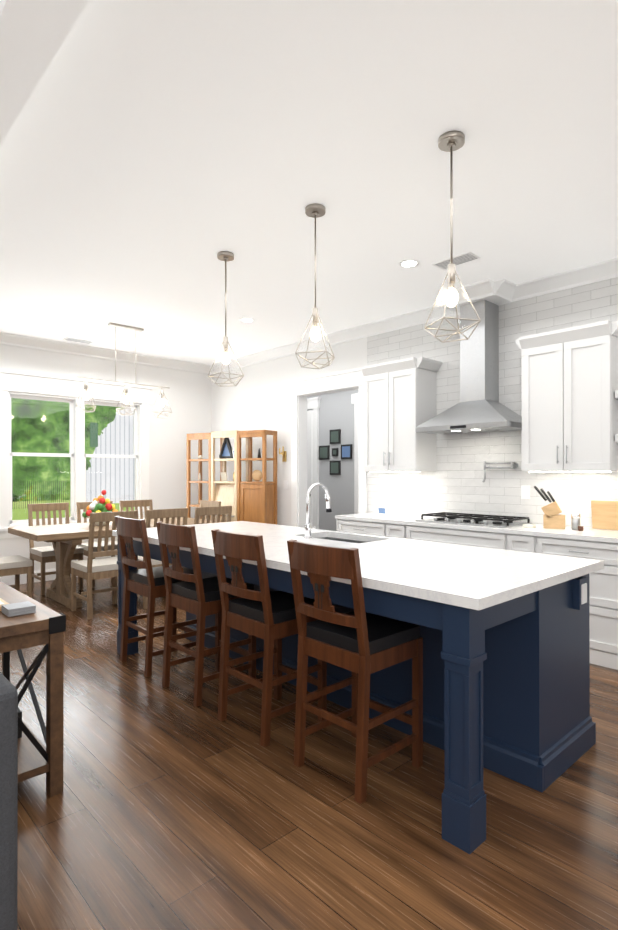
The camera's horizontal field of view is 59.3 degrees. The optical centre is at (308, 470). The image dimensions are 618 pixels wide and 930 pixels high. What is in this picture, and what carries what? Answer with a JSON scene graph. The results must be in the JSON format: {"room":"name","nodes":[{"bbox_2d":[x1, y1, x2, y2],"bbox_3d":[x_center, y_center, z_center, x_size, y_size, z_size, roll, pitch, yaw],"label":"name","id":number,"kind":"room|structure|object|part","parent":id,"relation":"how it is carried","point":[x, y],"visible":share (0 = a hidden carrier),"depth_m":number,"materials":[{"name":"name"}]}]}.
{"room":"kitchen","nodes":[
{"label":"kitchen","id":0,"kind":"room"},
{"bbox_2d":[0,344,210,570],"bbox_3d":[-4.626,-0.133,5.797,8.300,3.050,0.150,0,0,-43],"label":"wall","id":1,"kind":"structure","parent":0,"point":[188,395],"depth_m":7.98,"materials":[{"name":"white paint"}]},
{"bbox_2d":[0,569,77,584],"bbox_3d":[-4.569,1.322,5.732,8.300,0.140,0.016,0,0,-43],"label":"baseboard","id":2,"kind":"structure","parent":1,"relation":"attached to","point":[8,580],"depth_m":6.70,"materials":[{"name":"white"}]},
{"bbox_2d":[0,369,152,538],"bbox_3d":[-3.064,-0.204,7.216,2.030,2.040,0.210,0,0,-43],"label":"window","id":3,"kind":"structure","parent":1,"relation":"in","point":[28,383],"depth_m":7.15,"materials":[{"name":"white wood"}]},
{"bbox_3d":[-3.074,-0.144,7.227,1.680,1.600,0.120,0,0,-43],"label":"window sash","id":4,"kind":"part","parent":3,"relation":"part of","materials":[{"name":"white wood"}]},
{"bbox_2d":[0,577,617,929],"bbox_3d":[-0.033,1.434,2.489,10.500,0.100,11.250,0,0,-43],"label":"floor","id":5,"kind":"structure","parent":0,"point":[172,807],"depth_m":2.13,"materials":[{"name":"brown wood"}]},
{"bbox_2d":[0,672,17,929],"bbox_3d":[-1.824,0.847,1.788,1.004,1.070,2.230,0,0,-43],"label":"sofa","id":6,"kind":"object","parent":5,"relation":"on","point":[8,790],"visible":1,"depth_m":1.30,"materials":[{"name":"fabric"}]},
{"bbox_2d":[0,555,32,597],"bbox_3d":[-3.139,0.891,5.466,0.525,1.002,0.460,0,0,-43],"label":"dining chair","id":7,"kind":"object","parent":5,"relation":"on","point":[17,565],"visible":0.79,"depth_m":5.45,"materials":[{"name":"brown wood"}]},
{"bbox_2d":[0,581,65,796],"bbox_3d":[-1.740,1.003,2.780,0.410,0.762,1.595,0,0,-43],"label":"console table","id":8,"kind":"object","parent":5,"relation":"on","point":[44,624],"visible":0.67,"depth_m":2.32,"materials":[{"name":"brown wood"}]},
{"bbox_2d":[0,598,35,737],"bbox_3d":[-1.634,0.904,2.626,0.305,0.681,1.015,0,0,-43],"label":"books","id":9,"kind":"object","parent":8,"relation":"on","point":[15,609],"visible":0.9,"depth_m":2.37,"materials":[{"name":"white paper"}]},
{"bbox_2d":[28,503,83,594],"bbox_3d":[-2.994,0.894,6.406,0.460,1.002,0.525,0,0,-43],"label":"dining chair","id":10,"kind":"object","parent":5,"relation":"on","point":[44,555],"visible":0.65,"depth_m":6.38,"materials":[{"name":"brown wood"}]},
{"bbox_2d":[76,501,117,587],"bbox_3d":[-2.585,0.895,6.788,0.460,1.002,0.525,0,0,-43],"label":"dining chair","id":11,"kind":"object","parent":5,"relation":"on","point":[81,505],"visible":0.15,"depth_m":6.78,"materials":[{"name":"brown wood"}]},
{"bbox_2d":[71,510,137,618],"bbox_3d":[-2.027,0.891,5.372,0.460,1.002,0.525,0,0,-43],"label":"dining chair","id":12,"kind":"object","parent":5,"relation":"on","point":[89,569],"visible":0.75,"depth_m":5.19,"materials":[{"name":"brown wood"}]},
{"bbox_2d":[8,517,220,608],"bbox_3d":[-2.153,1.004,6.223,2.100,0.780,0.997,0,0,-43],"label":"dining table","id":13,"kind":"object","parent":5,"relation":"on","point":[65,539],"visible":0.5,"depth_m":5.69,"materials":[{"name":"brown wood"}]},
{"bbox_2d":[82,490,117,525],"bbox_3d":[-2.343,0.413,6.114,0.388,0.399,0.373,0,0,-43],"label":"flowers","id":14,"kind":"object","parent":13,"relation":"on","point":[102,505],"visible":0.81,"depth_m":6.03,"materials":[{"name":"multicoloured plant"}]},
{"bbox_2d":[119,500,152,518],"bbox_3d":[-2.176,0.896,7.171,0.460,1.002,0.525,0,0,-43],"label":"dining chair","id":15,"kind":"object","parent":5,"relation":"on","point":[131,504],"visible":0.25,"depth_m":7.35,"materials":[{"name":"brown wood"}]},
{"bbox_2d":[115,516,196,676],"bbox_3d":[-1.093,0.857,3.929,0.495,1.063,0.420,0,0,-43],"label":"stool","id":16,"kind":"object","parent":5,"relation":"on","point":[147,580],"visible":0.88,"depth_m":3.79,"materials":[{"name":"brown wood"}]},
{"bbox_2d":[137,508,187,608],"bbox_3d":[-1.618,0.892,5.754,0.460,1.002,0.525,0,0,-43],"label":"dining chair","id":17,"kind":"object","parent":5,"relation":"on","point":[167,514],"visible":0.12,"depth_m":5.55,"materials":[{"name":"brown wood"}]},
{"bbox_2d":[185,500,220,567],"bbox_3d":[-1.484,0.895,7.013,0.525,1.002,0.460,0,0,-43],"label":"dining chair","id":18,"kind":"object","parent":5,"relation":"on","point":[204,503],"visible":0.1,"depth_m":7.17,"materials":[{"name":"brown wood"}]},
{"bbox_2d":[156,521,255,706],"bbox_3d":[-0.663,0.856,3.469,0.495,1.063,0.420,0,0,-43],"label":"stool","id":19,"kind":"object","parent":5,"relation":"on","point":[195,593],"visible":0.94,"depth_m":3.35,"materials":[{"name":"brown wood"}]},
{"bbox_2d":[194,506,231,523],"bbox_3d":[-1.209,0.893,6.137,0.460,1.002,0.525,0,0,-43],"label":"dining chair","id":20,"kind":"object","parent":5,"relation":"on","point":[218,511],"visible":0.25,"depth_m":5.95,"materials":[{"name":"brown wood"}]},
{"bbox_2d":[186,430,276,524],"bbox_3d":[-1.093,0.426,7.517,1.406,1.942,0.287,0,0,33],"label":"hutch","id":21,"kind":"object","parent":5,"relation":"on","point":[249,499],"visible":0.6,"depth_m":7.28,"materials":[{"name":"brown wood"}]},
{"bbox_2d":[198,438,261,480],"bbox_3d":[-1.107,-0.162,7.529,0.324,0.606,1.124,0,0,-43],"label":"decorations","id":22,"kind":"object","parent":21,"relation":"in","point":[227,450],"visible":0.77,"depth_m":7.53,"materials":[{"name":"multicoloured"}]},
{"bbox_2d":[211,529,326,746],"bbox_3d":[-0.226,0.854,3.001,0.495,1.063,0.420,0,0,-43],"label":"stool","id":23,"kind":"object","parent":5,"relation":"on","point":[267,616],"visible":0.94,"depth_m":2.87,"materials":[{"name":"brown wood"}]},
{"bbox_2d":[287,539,422,803],"bbox_3d":[0.211,0.853,2.534,0.495,1.063,0.420,0,0,-43],"label":"stool","id":24,"kind":"object","parent":5,"relation":"on","point":[360,643],"visible":1,"depth_m":2.43,"materials":[{"name":"brown wood"}]},
{"bbox_2d":[335,516,378,535],"bbox_3d":[0.742,0.950,5.692,0.579,0.885,0.726,0,0,-43],"label":"base cabinet","id":25,"kind":"object","parent":5,"relation":"on","point":[369,527],"depth_m":5.53,"materials":[{"name":"white wood"}]},
{"bbox_2d":[112,483,603,853],"bbox_3d":[-0.009,0.733,3.458,1.225,1.306,3.090,0,0,-43],"label":"kitchen island","id":26,"kind":"object","parent":5,"relation":"on","point":[505,635],"visible":0.73,"depth_m":2.48,"materials":[{"name":"stone"}]},
{"bbox_2d":[379,520,398,537],"bbox_3d":[1.009,0.949,5.406,0.579,0.885,0.308,0,0,-43],"label":"base cabinet","id":27,"kind":"object","parent":5,"relation":"on","point":[386,529],"depth_m":5.24,"materials":[{"name":"white wood"}]},
{"bbox_2d":[399,524,502,548],"bbox_3d":[1.456,0.948,4.928,0.579,0.885,1.116,0,0,-43],"label":"base cabinet","id":28,"kind":"object","parent":5,"relation":"on","point":[495,532],"depth_m":4.73,"materials":[{"name":"white wood"}]},
{"bbox_2d":[503,532,526,551],"bbox_3d":[1.879,0.946,4.475,0.579,0.885,0.240,0,0,-43],"label":"base cabinet","id":29,"kind":"object","parent":5,"relation":"on","point":[514,541],"depth_m":4.31,"materials":[{"name":"white wood"}]},
{"bbox_2d":[527,532,617,669],"bbox_3d":[2.190,0.946,4.143,0.579,0.885,0.786,0,0,-43],"label":"base cabinet","id":30,"kind":"object","parent":5,"relation":"on","point":[603,583],"depth_m":3.86,"materials":[{"name":"white wood"}]},
{"bbox_2d":[343,513,617,539],"bbox_3d":[2.368,0.485,3.948,0.587,0.035,5.500,0,0,-43],"label":"countertop","id":31,"kind":"structure","parent":30,"relation":"on","point":[443,521],"depth_m":4.62,"materials":[{"name":"white stone"}]},
{"bbox_2d":[378,507,386,513],"bbox_3d":[0.794,0.430,5.886,0.028,0.081,0.110,0,0,-43],"label":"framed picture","id":32,"kind":"object","parent":31,"relation":"on","point":[382,510],"visible":0.96,"depth_m":5.88,"materials":[{"name":"white plastic"}]},
{"bbox_2d":[523,524,535,527],"bbox_3d":[1.821,0.456,4.491,0.050,0.024,0.090,0,0,-43],"label":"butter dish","id":33,"kind":"object","parent":31,"relation":"on","point":[529,525],"visible":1,"depth_m":4.47,"materials":[{"name":"white ceramic"}]},
{"bbox_2d":[534,486,564,528],"bbox_3d":[1.969,0.295,4.446,0.236,0.345,0.100,0,0,27],"label":"knife block","id":34,"kind":"object","parent":31,"relation":"on","point":[553,518],"visible":1,"depth_m":4.40,"materials":[{"name":"brown wood"}]},
{"bbox_2d":[571,513,583,530],"bbox_3d":[2.126,0.403,4.293,0.113,0.130,0.114,0,0,-43],"label":"canisters","id":35,"kind":"object","parent":31,"relation":"on","point":[575,521],"visible":1,"depth_m":4.30,"materials":[{"name":"glass"}]},
{"bbox_2d":[591,500,617,529],"bbox_3d":[2.400,0.351,4.266,0.045,0.230,0.330,0,0,-43],"label":"cutting board","id":36,"kind":"object","parent":31,"relation":"on","point":[604,514],"visible":0.96,"depth_m":4.31,"materials":[{"name":"brown wood"}]},
{"bbox_2d":[0,0,617,364],"bbox_3d":[-0.033,-1.726,2.497,10.500,0.120,11.250,0,0,-43],"label":"ceiling","id":37,"kind":"structure","parent":0,"point":[156,156],"depth_m":2.95,"materials":[{"name":"white paint"}]},
{"bbox_2d":[0,0,87,144],"bbox_3d":[-2.283,-1.547,0.291,4.200,0.250,11.100,0,0,-43],"label":"ceiling beam","id":38,"kind":"structure","parent":37,"relation":"attached to","point":[33,34],"depth_m":1.80,"materials":[{"name":"white paint"}]},
{"bbox_2d":[63,337,93,343],"bbox_3d":[-2.919,-1.649,6.878,0.340,0.008,0.160,0,0,-43],"label":"ceiling vent","id":39,"kind":"object","parent":37,"relation":"in","point":[67,338],"depth_m":6.85,"materials":[{"name":"white metal"}]},
{"bbox_2d":[76,323,171,417],"bbox_3d":[-2.099,-1.149,6.211,1.136,1.012,0.241,0,0,-43],"label":"chandelier","id":40,"kind":"object","parent":37,"relation":"hanging from","point":[125,399],"visible":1,"depth_m":6.19,"materials":[{"name":"silver metal"}]},
{"bbox_2d":[208,251,243,385],"bbox_3d":[-0.639,-1.160,4.163,0.205,1.002,0.205,0,0,-40],"label":"pendant light","id":41,"kind":"object","parent":37,"relation":"hanging from","point":[226,256],"visible":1,"depth_m":4.15,"materials":[{"name":"silver metal"}]},
{"bbox_2d":[239,318,254,321],"bbox_3d":[-0.680,-1.654,5.950,0.168,0.005,0.168,0,0,20],"label":"recessed light","id":42,"kind":"object","parent":37,"relation":"in","point":[241,319],"depth_m":5.92,"materials":[{"name":"white"}]},
{"bbox_2d":[295,203,334,368],"bbox_3d":[0.040,-1.162,3.436,0.205,1.002,0.205,0,0,17],"label":"pendant light","id":43,"kind":"object","parent":37,"relation":"hanging from","point":[315,210],"visible":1,"depth_m":3.42,"materials":[{"name":"silver metal"}]},
{"bbox_2d":[398,259,419,267],"bbox_3d":[0.802,-1.658,4.344,0.168,0.005,0.168,0,0,20],"label":"recessed light","id":44,"kind":"object","parent":37,"relation":"in","point":[410,263],"depth_m":4.33,"materials":[{"name":"white"}]},
{"bbox_2d":[424,130,480,342],"bbox_3d":[0.713,-1.164,2.716,0.205,1.002,0.205,0,0,-15],"label":"pendant light","id":45,"kind":"object","parent":37,"relation":"hanging from","point":[451,141],"visible":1,"depth_m":2.70,"materials":[{"name":"silver metal"}]},
{"bbox_2d":[432,252,480,269],"bbox_3d":[1.162,-1.656,4.283,0.160,0.008,0.340,0,0,-43],"label":"ceiling vent","id":46,"kind":"object","parent":37,"relation":"in","point":[461,259],"depth_m":4.26,"materials":[{"name":"white metal"}]},
{"bbox_2d":[307,389,357,530],"bbox_3d":[1.061,-0.126,8.169,0.150,3.050,4.450,0,0,-43],"label":"wall","id":47,"kind":"structure","parent":0,"point":[336,410],"depth_m":8.71,"materials":[{"name":"grey paint"}]},
{"bbox_2d":[319,445,329,459],"bbox_3d":[0.248,-0.299,8.908,0.023,0.230,0.230,0,0,-43],"label":"framed picture","id":48,"kind":"object","parent":47,"relation":"attached to","point":[324,451],"depth_m":8.88,"materials":[{"name":"black"}]},
{"bbox_2d":[307,393,358,528],"bbox_3d":[0.295,0.091,8.787,0.120,2.620,2.100,0,0,-43],"label":"door frame","id":49,"kind":"structure","parent":47,"relation":"in","point":[313,444],"depth_m":9.00,"materials":[{"name":"white"}]},
{"bbox_2d":[332,448,337,455],"bbox_3d":[0.418,-0.300,8.725,0.023,0.130,0.130,0,0,-43],"label":"framed picture","id":50,"kind":"object","parent":47,"relation":"attached to","point":[334,450],"depth_m":8.71,"materials":[{"name":"black"}]},
{"bbox_2d":[330,429,340,443],"bbox_3d":[0.418,-0.550,8.726,0.023,0.230,0.230,0,0,-43],"label":"framed picture","id":51,"kind":"object","parent":47,"relation":"attached to","point":[335,435],"depth_m":8.70,"materials":[{"name":"black"}]},
{"bbox_2d":[330,461,340,474],"bbox_3d":[0.418,-0.050,8.725,0.023,0.230,0.230,0,0,-43],"label":"framed picture","id":52,"kind":"object","parent":47,"relation":"attached to","point":[335,466],"depth_m":8.70,"materials":[{"name":"black"}]},
{"bbox_2d":[341,444,351,458],"bbox_3d":[0.589,-0.300,8.543,0.023,0.230,0.230,0,0,-43],"label":"framed picture","id":53,"kind":"object","parent":47,"relation":"attached to","point":[346,451],"depth_m":8.53,"materials":[{"name":"black"}]},
{"bbox_2d":[211,337,567,526],"bbox_3d":[2.251,-0.136,4.627,0.150,3.050,11.250,0,0,-43],"label":"wall","id":54,"kind":"structure","parent":0,"point":[257,397],"depth_m":7.50,"materials":[{"name":"white paint"}]},
{"bbox_2d":[279,446,285,461],"bbox_3d":[-0.348,-0.224,7.243,0.073,0.200,0.088,0,0,-43],"label":"sconce","id":55,"kind":"object","parent":54,"relation":"attached to","point":[283,452],"visible":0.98,"depth_m":7.23,"materials":[{"name":"gold metal"}]},
{"bbox_2d":[284,480,287,488],"bbox_3d":[-0.313,0.186,7.254,0.005,0.120,0.080,0,0,-43],"label":"switch plate","id":56,"kind":"object","parent":54,"relation":"attached to","point":[285,484],"visible":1,"depth_m":7.24,"materials":[{"name":"white plastic"}]},
{"bbox_2d":[0,257,617,373],"bbox_3d":[-0.785,-1.606,1.691,8.300,0.125,11.100,0,0,-43],"label":"crown molding","id":57,"kind":"structure","parent":54,"relation":"attached to","point":[501,292],"depth_m":5.99,"materials":[{"name":"white wood"}]},
{"bbox_2d":[288,367,366,527],"bbox_3d":[0.261,0.102,6.722,0.195,2.585,1.360,0,0,-43],"label":"door frame","id":58,"kind":"structure","parent":54,"relation":"attached to","point":[302,389],"depth_m":7.07,"materials":[{"name":"white wood"}]},
{"bbox_2d":[360,357,440,472],"bbox_3d":[0.923,-0.543,5.639,0.392,1.120,0.800,0,0,-43],"label":"upper cabinet","id":59,"kind":"object","parent":54,"relation":"attached to","point":[399,401],"visible":1,"depth_m":5.47,"materials":[{"name":"white wood"}]},
{"bbox_2d":[415,300,521,434],"bbox_3d":[1.494,-0.948,4.955,0.494,1.173,0.910,0,0,-43],"label":"range hood","id":60,"kind":"object","parent":54,"relation":"attached to","point":[479,407],"visible":0.85,"depth_m":4.92,"materials":[{"name":"silver metal"}]},
{"bbox_2d":[367,277,617,527],"bbox_3d":[3.180,-0.599,3.519,0.006,2.130,7.360,0,0,-43],"label":"tile backsplash","id":61,"kind":"structure","parent":54,"relation":"attached to","point":[453,483],"depth_m":5.03,"materials":[{"name":"white tile"}]},
{"bbox_2d":[482,461,517,481],"bbox_3d":[1.749,0.009,4.973,0.311,0.197,0.068,0,0,39],"label":"pot filler","id":62,"kind":"object","parent":61,"relation":"attached to","point":[514,465],"visible":1,"depth_m":4.97,"materials":[{"name":"silver metal"}]},
{"bbox_2d":[521,485,529,498],"bbox_3d":[1.933,0.190,4.842,0.005,0.120,0.080,0,0,-43],"label":"outlet","id":63,"kind":"object","parent":61,"relation":"attached to","point":[525,491],"depth_m":4.84,"materials":[{"name":"white plastic"}]},
{"bbox_2d":[516,320,617,472],"bbox_3d":[2.111,-0.546,4.368,0.392,1.120,0.800,0,0,-43],"label":"upper cabinet","id":64,"kind":"object","parent":54,"relation":"attached to","point":[569,401],"visible":1,"depth_m":4.22,"materials":[{"name":"white wood"}]},
{"bbox_2d":[615,390,617,442],"bbox_3d":[2.636,-0.498,3.880,0.292,0.970,0.730,0,0,-43],"label":"open shelves","id":65,"kind":"object","parent":54,"relation":"attached to","point":[616,397],"visible":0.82,"depth_m":4.04,"materials":[{"name":"white wood"}]},
{"label":"outside","id":66,"kind":"structure","parent":0,"visible":0},
{"bbox_2d":[11,398,134,519],"bbox_3d":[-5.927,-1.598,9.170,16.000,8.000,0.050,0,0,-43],"label":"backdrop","id":67,"kind":"structure","parent":66,"point":[31,428],"depth_m":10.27,"materials":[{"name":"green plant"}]}
]}

